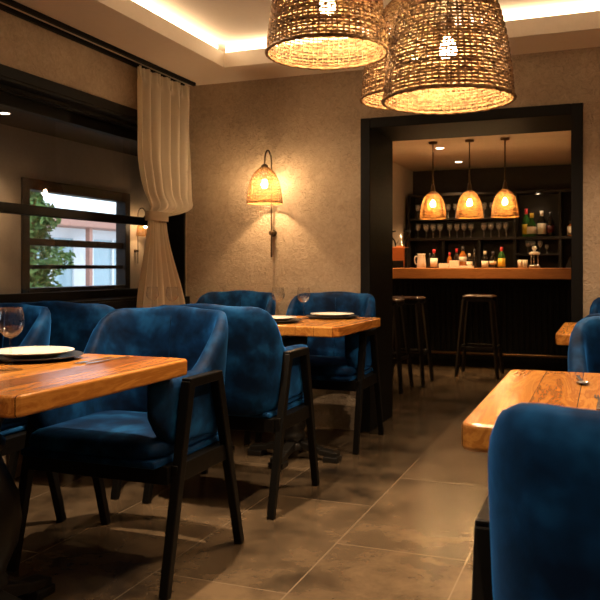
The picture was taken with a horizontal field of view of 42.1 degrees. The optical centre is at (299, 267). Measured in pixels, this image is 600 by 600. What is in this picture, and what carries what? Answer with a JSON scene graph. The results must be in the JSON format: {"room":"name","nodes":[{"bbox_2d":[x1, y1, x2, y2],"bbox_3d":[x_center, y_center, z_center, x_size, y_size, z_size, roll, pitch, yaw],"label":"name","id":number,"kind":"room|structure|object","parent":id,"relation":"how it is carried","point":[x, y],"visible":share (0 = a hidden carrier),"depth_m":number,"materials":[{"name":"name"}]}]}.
{"room":"restaurant","nodes":[
{"label":"restaurant","id":0,"kind":"room"},
{"bbox_2d":[0,106,137,156],"bbox_3d":[-1.972,-1.555,7.589,2.900,0.110,9.700,0,0,21],"label":"ceiling","id":1,"kind":"structure","parent":0,"point":[17,119],"depth_m":8.57,"materials":[{"name":"paint"}]},
{"bbox_2d":[0,124,149,293],"bbox_3d":[-3.220,-0.200,8.077,0.160,2.600,9.700,0,0,21],"label":"wall","id":2,"kind":"structure","parent":0,"point":[23,153],"depth_m":8.88,"materials":[{"name":"paint"}]},
{"bbox_2d":[21,177,129,292],"bbox_3d":[-2.685,-0.325,9.377,0.150,1.310,2.050,0,0,21],"label":"window","id":3,"kind":"structure","parent":2,"relation":"in","point":[122,200],"depth_m":9.25,"materials":[{"name":"black wood"}]},
{"bbox_2d":[134,208,146,252],"bbox_3d":[-2.058,-0.433,10.388,0.251,0.745,0.266,0,0,-28],"label":"wall lamp","id":4,"kind":"object","parent":2,"relation":"attached to","point":[144,228],"visible":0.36,"depth_m":10.30,"materials":[{"name":"beige wicker"}]},
{"bbox_2d":[0,10,185,477],"bbox_3d":[-2.214,-0.300,2.616,0.270,2.800,6.860,0,0,21],"label":"wall","id":5,"kind":"structure","parent":0,"point":[25,46],"depth_m":4.45,"materials":[{"name":"paint"}]},
{"bbox_2d":[0,64,189,308],"bbox_3d":[-1.759,-0.388,3.726,0.290,1.305,4.460,0,0,21],"label":"window","id":6,"kind":"structure","parent":5,"relation":"in","point":[21,91],"depth_m":4.74,"materials":[{"name":"black metal"}]},
{"bbox_2d":[5,364,565,599],"bbox_3d":[0.418,1.160,4.776,9.500,0.120,13.200,0,0,21],"label":"floor","id":7,"kind":"structure","parent":0,"point":[393,519],"depth_m":3.35,"materials":[{"name":"tile"}]},
{"bbox_2d":[0,303,66,521],"bbox_3d":[-1.426,0.631,3.274,0.670,0.944,0.657,0,0,21],"label":"armchair","id":8,"kind":"object","parent":7,"relation":"on","point":[36,330],"visible":0.43,"depth_m":3.36,"materials":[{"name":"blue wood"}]},
{"bbox_2d":[8,301,121,498],"bbox_3d":[-1.084,0.631,4.064,0.670,0.944,0.657,0,0,21],"label":"armchair","id":9,"kind":"object","parent":7,"relation":"on","point":[72,324],"visible":0.12,"depth_m":3.73,"materials":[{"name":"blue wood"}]},
{"bbox_2d":[0,353,186,599],"bbox_3d":[-1.227,0.705,2.552,1.495,0.790,0.860,0,0,21],"label":"dining table","id":10,"kind":"object","parent":7,"relation":"on","point":[39,387],"visible":1,"depth_m":2.36,"materials":[{"name":"brown wood"}]},
{"bbox_2d":[0,307,24,370],"bbox_3d":[-0.878,0.214,2.367,0.082,0.190,0.082,0,0,21],"label":"wine glass","id":11,"kind":"object","parent":10,"relation":"on","point":[20,307],"visible":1,"depth_m":2.37,"materials":[{"name":"clear glass"}]},
{"bbox_2d":[0,350,83,361],"bbox_3d":[-0.912,0.302,2.665,0.335,0.015,0.335,0,0,21],"label":"charger plate","id":12,"kind":"object","parent":10,"relation":"on","point":[74,353],"visible":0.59,"depth_m":2.60,"materials":[{"name":"black ceramic"}]},
{"bbox_2d":[0,346,74,359],"bbox_3d":[-0.912,0.292,2.665,0.275,0.024,0.275,0,0,21],"label":"dinner plate","id":13,"kind":"object","parent":12,"relation":"on","point":[24,352],"visible":0.99,"depth_m":2.72,"materials":[{"name":"white ceramic"}]},
{"bbox_2d":[73,357,112,363],"bbox_3d":[-0.685,0.307,2.599,0.024,0.003,0.198,0,0,21],"label":"fork","id":14,"kind":"object","parent":10,"relation":"on","point":[105,357],"visible":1,"depth_m":2.58,"materials":[{"name":"silver metal"}]},
{"bbox_2d":[86,356,130,363],"bbox_3d":[-0.642,0.307,2.601,0.018,0.004,0.222,0,0,27],"label":"table knife","id":15,"kind":"object","parent":10,"relation":"on","point":[124,356],"visible":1,"depth_m":2.61,"materials":[{"name":"silver metal"}]},
{"bbox_2d":[7,306,243,599],"bbox_3d":[-0.631,0.631,3.000,0.670,0.944,0.657,0,0,21],"label":"armchair","id":16,"kind":"object","parent":7,"relation":"on","point":[171,431],"visible":0.88,"depth_m":2.86,"materials":[{"name":"blue fabric"}]},
{"bbox_2d":[142,304,319,519],"bbox_3d":[-0.330,0.631,3.769,0.670,0.944,0.657,0,0,21],"label":"armchair","id":17,"kind":"object","parent":7,"relation":"on","point":[268,384],"visible":0.48,"depth_m":3.48,"materials":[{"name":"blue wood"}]},
{"bbox_2d":[196,290,275,443],"bbox_3d":[-0.513,0.631,5.279,0.670,0.944,0.657,0,0,21],"label":"armchair","id":18,"kind":"object","parent":7,"relation":"on","point":[242,298],"visible":0.13,"depth_m":5.52,"materials":[{"name":"blue fabric"}]},
{"bbox_2d":[232,315,380,469],"bbox_3d":[-0.313,0.705,4.739,1.435,0.790,0.860,0,0,21],"label":"dining table","id":19,"kind":"object","parent":7,"relation":"on","point":[298,332],"visible":0.34,"depth_m":4.44,"materials":[{"name":"brown wood"}]},
{"bbox_2d":[275,318,301,322],"bbox_3d":[-0.155,0.302,4.463,0.335,0.015,0.335,0,0,21],"label":"charger plate","id":20,"kind":"object","parent":19,"relation":"on","point":[293,319],"visible":0.3,"depth_m":4.37,"materials":[{"name":"black ceramic"}]},
{"bbox_2d":[272,315,295,320],"bbox_3d":[-0.155,0.292,4.463,0.275,0.024,0.275,0,0,21],"label":"dinner plate","id":21,"kind":"object","parent":20,"relation":"on","point":[276,317],"visible":0.59,"depth_m":4.49,"materials":[{"name":"white ceramic"}]},
{"bbox_2d":[306,315,358,318],"bbox_3d":[0.198,0.302,4.819,0.335,0.015,0.335,0,0,21],"label":"charger plate","id":22,"kind":"object","parent":19,"relation":"on","point":[311,316],"visible":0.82,"depth_m":4.70,"materials":[{"name":"black ceramic"}]},
{"bbox_2d":[310,312,353,316],"bbox_3d":[0.198,0.292,4.819,0.275,0.024,0.275,0,0,21],"label":"dinner plate","id":23,"kind":"object","parent":22,"relation":"on","point":[319,314],"visible":0.91,"depth_m":4.82,"materials":[{"name":"white ceramic"}]},
{"bbox_2d":[255,291,383,453],"bbox_3d":[0.148,0.631,5.020,0.670,0.944,0.657,0,0,21],"label":"armchair","id":24,"kind":"object","parent":7,"relation":"on","point":[344,363],"visible":0.56,"depth_m":4.96,"materials":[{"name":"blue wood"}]},
{"bbox_2d":[393,298,413,393],"bbox_3d":[0.769,0.687,7.087,0.446,0.828,0.446,0,0,21],"label":"bar stool","id":25,"kind":"object","parent":7,"relation":"on","point":[397,302],"visible":0.37,"depth_m":6.92,"materials":[{"name":"black metal"}]},
{"bbox_2d":[393,296,433,386],"bbox_3d":[1.027,0.687,7.501,0.446,0.828,0.446,0,0,21],"label":"bar stool","id":26,"kind":"object","parent":7,"relation":"on","point":[417,300],"visible":0.72,"depth_m":7.38,"materials":[{"name":"black metal"}]},
{"bbox_2d":[454,294,503,378],"bbox_3d":[1.845,0.687,8.008,0.446,0.828,0.446,0,0,21],"label":"bar stool","id":27,"kind":"object","parent":7,"relation":"on","point":[467,299],"visible":1,"depth_m":7.90,"materials":[{"name":"brown metal"}]},
{"bbox_2d":[393,268,570,371],"bbox_3d":[2.701,0.550,8.554,3.800,1.100,0.700,0,0,21],"label":"bar counter","id":28,"kind":"object","parent":7,"relation":"on","point":[534,304],"depth_m":8.53,"materials":[{"name":"brown wood"}]},
{"bbox_2d":[393,230,410,267],"bbox_3d":[1.178,-0.220,9.150,0.267,0.438,0.238,0,0,21],"label":"coffee machine","id":29,"kind":"object","parent":28,"relation":"on","point":[401,252],"visible":0.81,"depth_m":9.07,"materials":[{"name":"orange metal"}]},
{"bbox_2d":[393,261,403,266],"bbox_3d":[1.132,-0.048,9.057,0.142,0.075,0.030,0,0,21],"label":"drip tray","id":30,"kind":"object","parent":29,"relation":"on","point":[395,263],"depth_m":9.04,"materials":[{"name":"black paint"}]},
{"bbox_2d":[414,254,425,267],"bbox_3d":[1.405,-0.084,9.067,0.108,0.166,0.128,0,0,-33],"label":"jug","id":31,"kind":"object","parent":28,"relation":"on","point":[421,261],"visible":1,"depth_m":9.02,"materials":[{"name":"beige ceramic"}]},
{"bbox_2d":[428,253,430,267],"bbox_3d":[1.519,-0.086,9.123,0.048,0.170,0.048,0,0,21],"label":"bottle","id":32,"kind":"object","parent":28,"relation":"on","point":[429,253],"visible":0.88,"depth_m":9.11,"materials":[{"name":"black glass"}]},
{"bbox_2d":[430,249,437,267],"bbox_3d":[1.547,-0.108,9.005,0.082,0.215,0.082,0,0,21],"label":"bottle","id":33,"kind":"object","parent":28,"relation":"on","point":[433,260],"visible":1,"depth_m":8.98,"materials":[{"name":"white glass"}]},
{"bbox_2d":[439,263,448,267],"bbox_3d":[1.651,-0.026,8.932,0.110,0.052,0.080,0,0,21],"label":"box","id":34,"kind":"object","parent":28,"relation":"on","point":[441,265],"visible":1,"depth_m":8.89,"materials":[{"name":"beige"}]},
{"bbox_2d":[447,252,451,262],"bbox_3d":[1.734,-0.090,9.039,0.056,0.180,0.056,0,0,21],"label":"bottle","id":35,"kind":"object","parent":28,"relation":"on","point":[449,256],"visible":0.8,"depth_m":9.03,"materials":[{"name":"orange glass"}]},
{"bbox_2d":[449,260,459,267],"bbox_3d":[1.762,-0.043,8.899,0.104,0.085,0.080,0,0,21],"label":"box","id":36,"kind":"object","parent":28,"relation":"on","point":[452,263],"visible":0.91,"depth_m":8.86,"materials":[{"name":"beige"}]},
{"bbox_2d":[454,249,458,259],"bbox_3d":[1.817,-0.113,9.039,0.060,0.225,0.060,0,0,21],"label":"bottle","id":37,"kind":"object","parent":28,"relation":"on","point":[456,257],"visible":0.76,"depth_m":9.02,"materials":[{"name":"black glass"}]},
{"bbox_2d":[459,247,466,265],"bbox_3d":[1.867,-0.123,8.944,0.086,0.245,0.086,0,0,21],"label":"bottle","id":38,"kind":"object","parent":28,"relation":"on","point":[462,257],"visible":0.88,"depth_m":8.91,"materials":[{"name":"orange glass"}]},
{"bbox_2d":[459,266,473,267],"bbox_3d":[1.879,-0.013,8.800,0.150,0.024,0.100,0,0,21],"label":"serving tray","id":39,"kind":"object","parent":28,"relation":"on","point":[459,266],"visible":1,"depth_m":8.76,"materials":[{"name":"beige"}]},
{"bbox_2d":[466,253,472,265],"bbox_3d":[1.928,-0.083,8.877,0.070,0.165,0.070,0,0,21],"label":"bottle","id":40,"kind":"object","parent":28,"relation":"on","point":[469,262],"visible":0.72,"depth_m":8.86,"materials":[{"name":"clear glass"}]},
{"bbox_2d":[472,249,476,267],"bbox_3d":[1.988,-0.108,8.886,0.054,0.215,0.054,0,0,21],"label":"bottle","id":41,"kind":"object","parent":28,"relation":"on","point":[474,257],"visible":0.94,"depth_m":8.87,"materials":[{"name":"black glass"}]},
{"bbox_2d":[393,268,570,279],"bbox_3d":[2.701,0.060,8.554,3.800,0.120,0.700,0,0,21],"label":"countertop","id":42,"kind":"structure","parent":28,"relation":"on","point":[398,273],"depth_m":8.46,"materials":[{"name":"brown wood"}]},
{"bbox_2d":[482,251,487,267],"bbox_3d":[2.086,-0.096,8.794,0.076,0.190,0.076,0,0,21],"label":"bottle","id":43,"kind":"object","parent":28,"relation":"on","point":[484,258],"visible":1,"depth_m":8.76,"materials":[{"name":"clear glass"}]},
{"bbox_2d":[490,251,495,267],"bbox_3d":[2.168,-0.093,8.762,0.076,0.185,0.076,0,0,21],"label":"bottle","id":44,"kind":"object","parent":28,"relation":"on","point":[492,258],"visible":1,"depth_m":8.73,"materials":[{"name":"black glass"}]},
{"bbox_2d":[498,247,504,267],"bbox_3d":[2.255,-0.118,8.728,0.082,0.235,0.082,0,0,21],"label":"bottle","id":45,"kind":"object","parent":28,"relation":"on","point":[501,256],"visible":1,"depth_m":8.70,"materials":[{"name":"green glass"}]},
{"bbox_2d":[518,260,522,267],"bbox_3d":[2.444,-0.045,8.654,0.060,0.090,0.060,0,0,21],"label":"tumbler","id":46,"kind":"object","parent":28,"relation":"on","point":[520,262],"visible":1,"depth_m":8.63,"materials":[{"name":"beige"}]},
{"bbox_2d":[523,260,527,267],"bbox_3d":[2.491,-0.045,8.636,0.060,0.090,0.060,0,0,21],"label":"tumbler","id":47,"kind":"object","parent":28,"relation":"on","point":[525,262],"visible":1,"depth_m":8.61,"materials":[{"name":"beige"}]},
{"bbox_2d":[529,246,539,267],"bbox_3d":[2.584,-0.122,8.599,0.124,0.243,0.124,0,0,21],"label":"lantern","id":48,"kind":"object","parent":28,"relation":"on","point":[534,248],"visible":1,"depth_m":8.57,"materials":[{"name":"silver metal"}]},
{"bbox_2d":[529,252,539,254],"bbox_3d":[2.584,-0.165,8.599,0.120,0.032,0.120,0,0,21],"label":"tray","id":49,"kind":"object","parent":48,"relation":"on","point":[531,253],"depth_m":8.56,"materials":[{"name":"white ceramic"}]},
{"bbox_2d":[565,256,570,267],"bbox_3d":[2.919,-0.063,8.468,0.080,0.125,0.060,0,0,21],"label":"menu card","id":50,"kind":"object","parent":28,"relation":"on","point":[568,265],"visible":0.64,"depth_m":8.45,"materials":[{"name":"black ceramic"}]},
{"bbox_2d":[407,189,570,267],"bbox_3d":[3.171,0.055,9.991,3.584,2.090,0.320,0,0,21],"label":"shelving","id":51,"kind":"object","parent":7,"relation":"on","point":[556,201],"visible":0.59,"depth_m":10.30,"materials":[{"name":"black wood"}]},
{"bbox_2d":[522,209,529,236],"bbox_3d":[2.938,-0.586,10.136,0.103,0.370,0.103,0,0,21],"label":"bottle","id":52,"kind":"object","parent":51,"relation":"on","point":[525,220],"visible":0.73,"depth_m":10.11,"materials":[{"name":"green glass"}]},
{"bbox_2d":[527,213,536,236],"bbox_3d":[2.964,-0.550,9.976,0.120,0.300,0.120,0,0,21],"label":"bottle","id":53,"kind":"object","parent":51,"relation":"on","point":[531,226],"visible":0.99,"depth_m":9.93,"materials":[{"name":"green glass"}]},
{"bbox_2d":[537,211,545,235],"bbox_3d":[3.099,-0.566,9.998,0.109,0.330,0.109,0,0,21],"label":"bottle","id":54,"kind":"object","parent":51,"relation":"on","point":[541,224],"visible":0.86,"depth_m":9.96,"materials":[{"name":"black glass"}]},
{"bbox_2d":[547,212,553,235],"bbox_3d":[3.199,-0.558,9.959,0.095,0.315,0.095,0,0,21],"label":"bottle","id":55,"kind":"object","parent":51,"relation":"on","point":[550,223],"visible":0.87,"depth_m":9.92,"materials":[{"name":"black glass"}]},
{"bbox_2d":[567,220,570,235],"bbox_3d":[3.417,-0.500,9.852,0.082,0.200,0.082,0,0,21],"label":"bottle","id":56,"kind":"object","parent":51,"relation":"on","point":[569,225],"visible":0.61,"depth_m":9.83,"materials":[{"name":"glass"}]},
{"bbox_2d":[462,370,599,452],"bbox_3d":[1.190,0.705,1.701,1.522,0.790,0.905,0,0,21],"label":"dining table","id":57,"kind":"object","parent":7,"relation":"on","point":[558,388],"visible":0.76,"depth_m":1.88,"materials":[{"name":"brown wood"}]},
{"bbox_2d":[576,375,589,385],"bbox_3d":[0.765,0.306,2.122,0.036,0.006,0.210,0,0,14],"label":"spoon","id":58,"kind":"object","parent":57,"relation":"on","point":[580,381],"visible":1,"depth_m":2.09,"materials":[{"name":"silver metal"}]},
{"bbox_2d":[594,395,599,409],"bbox_3d":[0.688,0.307,1.792,0.024,0.003,0.198,0,0,21],"label":"fork","id":59,"kind":"object","parent":57,"relation":"on","point":[595,397],"visible":1,"depth_m":1.78,"materials":[{"name":"silver metal"}]},
{"bbox_2d":[471,402,599,599],"bbox_3d":[0.606,0.631,1.143,0.670,0.944,0.657,0,0,21],"label":"armchair","id":60,"kind":"object","parent":7,"relation":"on","point":[537,525],"visible":1,"depth_m":0.96,"materials":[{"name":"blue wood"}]},
{"bbox_2d":[556,322,576,345],"bbox_3d":[2.045,0.705,3.815,1.470,0.790,0.835,0,0,21],"label":"dining table","id":61,"kind":"object","parent":7,"relation":"on","point":[563,334],"visible":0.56,"depth_m":3.71,"materials":[{"name":"brown wood"}]},
{"bbox_2d":[567,316,599,372],"bbox_3d":[1.152,0.631,2.438,0.670,0.944,0.657,0,0,21],"label":"armchair","id":62,"kind":"object","parent":7,"relation":"on","point":[584,342],"visible":0.1,"depth_m":2.69,"materials":[{"name":"blue fabric"}]},
{"bbox_2d":[584,313,599,317],"bbox_3d":[1.425,0.631,3.094,0.670,0.944,0.657,0,0,21],"label":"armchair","id":63,"kind":"object","parent":7,"relation":"on","point":[596,314],"visible":0.02,"depth_m":2.94,"materials":[{"name":"blue fabric"}]},
{"bbox_2d":[589,297,599,314],"bbox_3d":[1.926,0.631,4.336,0.670,0.944,0.657,0,0,21],"label":"armchair","id":64,"kind":"object","parent":7,"relation":"on","point":[595,306],"visible":0.03,"depth_m":4.58,"materials":[{"name":"blue fabric"}]},
{"bbox_2d":[0,0,599,85],"bbox_3d":[0.743,-1.355,1.460,6.080,0.030,6.860,0,0,21],"label":"ceiling","id":65,"kind":"structure","parent":0,"point":[104,20],"depth_m":4.63,"materials":[{"name":"paint"}]},
{"bbox_2d":[0,0,195,85],"bbox_3d":[-1.987,-1.328,2.645,0.117,0.024,6.480,0,0,21],"label":"rail","id":66,"kind":"object","parent":65,"relation":"attached to","point":[12,3],"visible":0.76,"depth_m":4.49,"materials":[{"name":"black metal"}]},
{"bbox_2d":[136,65,192,307],"bbox_3d":[-0.911,-0.110,5.330,0.111,2.380,0.696,0,0,21],"label":"curtain","id":67,"kind":"object","parent":66,"relation":"hanging from","point":[163,141],"visible":0.7,"depth_m":5.25,"materials":[{"name":"beige fabric"}]},
{"bbox_2d":[132,0,217,48],"bbox_3d":[-1.510,-1.435,2.840,0.030,0.128,5.190,0,0,21],"label":"strip light","id":68,"kind":"object","parent":65,"relation":"attached to","point":[139,2],"visible":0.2,"depth_m":4.72,"materials":[{"name":"beige plastic"}]},
{"bbox_2d":[108,0,599,62],"bbox_3d":[0.895,-1.405,1.835,5.130,0.070,5.330,0,0,21],"label":"trim","id":69,"kind":"structure","parent":65,"relation":"attached to","point":[591,17],"depth_m":4.51,"materials":[{"name":"paint"}]},
{"bbox_2d":[140,0,599,51],"bbox_3d":[0.743,-1.550,1.460,6.080,0.080,6.860,0,0,21],"label":"ceiling","id":70,"kind":"structure","parent":0,"point":[224,23],"depth_m":4.61,"materials":[{"name":"paint"}]},
{"bbox_2d":[226,42,266,51],"bbox_3d":[-0.354,-1.478,5.228,0.295,0.041,0.030,0,0,21],"label":"strip light","id":71,"kind":"object","parent":70,"relation":"attached to","point":[258,45],"depth_m":5.22,"materials":[{"name":"beige plastic"}]},
{"bbox_2d":[265,0,388,69],"bbox_3d":[0.100,-1.148,2.881,0.461,0.722,0.462,0,0,42],"label":"pendant lamp","id":72,"kind":"object","parent":70,"relation":"hanging from","point":[374,20],"visible":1,"depth_m":2.77,"materials":[{"name":"wicker"}]},
{"bbox_2d":[360,0,464,110],"bbox_3d":[0.500,-1.127,3.477,0.468,0.764,0.468,0,0,-11],"label":"pendant lamp","id":73,"kind":"object","parent":70,"relation":"hanging from","point":[370,77],"visible":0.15,"depth_m":3.38,"materials":[{"name":"wicker"}]},
{"bbox_2d":[381,0,516,114],"bbox_3d":[0.512,-1.041,2.699,0.459,0.936,0.459,0,0,37],"label":"pendant lamp","id":74,"kind":"object","parent":70,"relation":"hanging from","point":[489,11],"visible":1,"depth_m":2.55,"materials":[{"name":"wicker"}]},
{"bbox_2d":[442,14,453,37],"bbox_3d":[0.512,-0.839,2.699,0.044,0.080,0.044,0,0,40],"label":"socket","id":75,"kind":"object","parent":74,"relation":"attached to","point":[448,14],"depth_m":2.68,"materials":[{"name":"brown metal"}]},
{"bbox_2d":[502,3,599,20],"bbox_3d":[1.450,-1.478,4.522,0.535,0.041,0.030,0,0,21],"label":"strip light","id":76,"kind":"object","parent":70,"relation":"attached to","point":[537,13],"depth_m":4.51,"materials":[{"name":"beige plastic"}]},
{"bbox_2d":[186,47,599,429],"bbox_3d":[2.063,-0.300,4.932,6.550,2.800,0.570,0,0,21],"label":"wall","id":77,"kind":"structure","parent":0,"point":[310,125],"depth_m":5.43,"materials":[{"name":"paint"}]},
{"bbox_2d":[246,150,282,256],"bbox_3d":[-0.246,-0.448,5.357,0.251,0.745,0.266,0,0,-19],"label":"wall lamp","id":78,"kind":"object","parent":77,"relation":"attached to","point":[264,170],"visible":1,"depth_m":5.29,"materials":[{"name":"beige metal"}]},
{"bbox_2d":[361,103,582,431],"bbox_3d":[1.173,0.046,5.280,1.411,2.107,0.600,0,0,21],"label":"door frame","id":79,"kind":"structure","parent":77,"relation":"in","point":[378,134],"depth_m":5.25,"materials":[{"name":"black paint"}]},
{"bbox_2d":[393,162,412,246],"bbox_3d":[0.603,-0.135,8.682,0.120,2.470,5.350,0,0,21],"label":"wall","id":80,"kind":"structure","parent":0,"point":[402,176],"depth_m":10.40,"materials":[{"name":"paint"}]},
{"bbox_2d":[393,131,570,171],"bbox_3d":[2.757,-1.420,7.957,4.660,0.100,5.570,0,0,21],"label":"ceiling","id":81,"kind":"structure","parent":0,"point":[542,148],"depth_m":9.17,"materials":[{"name":"paint"}]},
{"bbox_2d":[419,141,446,219],"bbox_3d":[1.445,-0.951,8.476,0.292,0.836,0.292,0,0,40],"label":"pendant lamp","id":82,"kind":"object","parent":81,"relation":"hanging from","point":[432,207],"visible":1,"depth_m":8.43,"materials":[{"name":"beige wicker"}]},
{"bbox_2d":[456,139,483,218],"bbox_3d":[1.811,-0.951,8.333,0.292,0.836,0.292,0,0,40],"label":"pendant lamp","id":83,"kind":"object","parent":81,"relation":"hanging from","point":[470,206],"visible":1,"depth_m":8.28,"materials":[{"name":"beige wicker"}]},
{"bbox_2d":[491,137,518,217],"bbox_3d":[2.155,-0.951,8.198,0.292,0.836,0.292,0,0,40],"label":"pendant lamp","id":84,"kind":"object","parent":81,"relation":"hanging from","point":[504,207],"visible":1,"depth_m":8.15,"materials":[{"name":"beige wicker"}]},
{"bbox_2d":[413,164,570,193],"bbox_3d":[3.717,-0.135,10.411,4.660,2.470,0.300,0,0,21],"label":"wall","id":85,"kind":"structure","parent":0,"point":[546,177],"depth_m":10.66,"materials":[{"name":"paint"}]},
{"label":"outside","id":86,"kind":"structure","parent":0,"visible":0},
{"bbox_3d":[-14.160,1.450,27.012,33.950,0.100,60.000,0,0,21],"label":"ground","id":87,"kind":"structure","parent":86,"visible":0},
{"bbox_2d":[30,191,75,287],"bbox_3d":[-4.340,-0.184,12.560,2.030,3.173,1.984,0,0,21],"label":"tree","id":88,"kind":"object","parent":87,"relation":"on","point":[39,228],"visible":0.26,"depth_m":12.43,"materials":[{"name":"green plant"}]},
{"bbox_2d":[37,218,115,286],"bbox_3d":[-5.700,-0.100,28.535,2.600,3.000,17.800,0,0,21],"label":"house","id":89,"kind":"structure","parent":87,"relation":"on","point":[68,229],"depth_m":24.13,"materials":[{"name":"white paint"}]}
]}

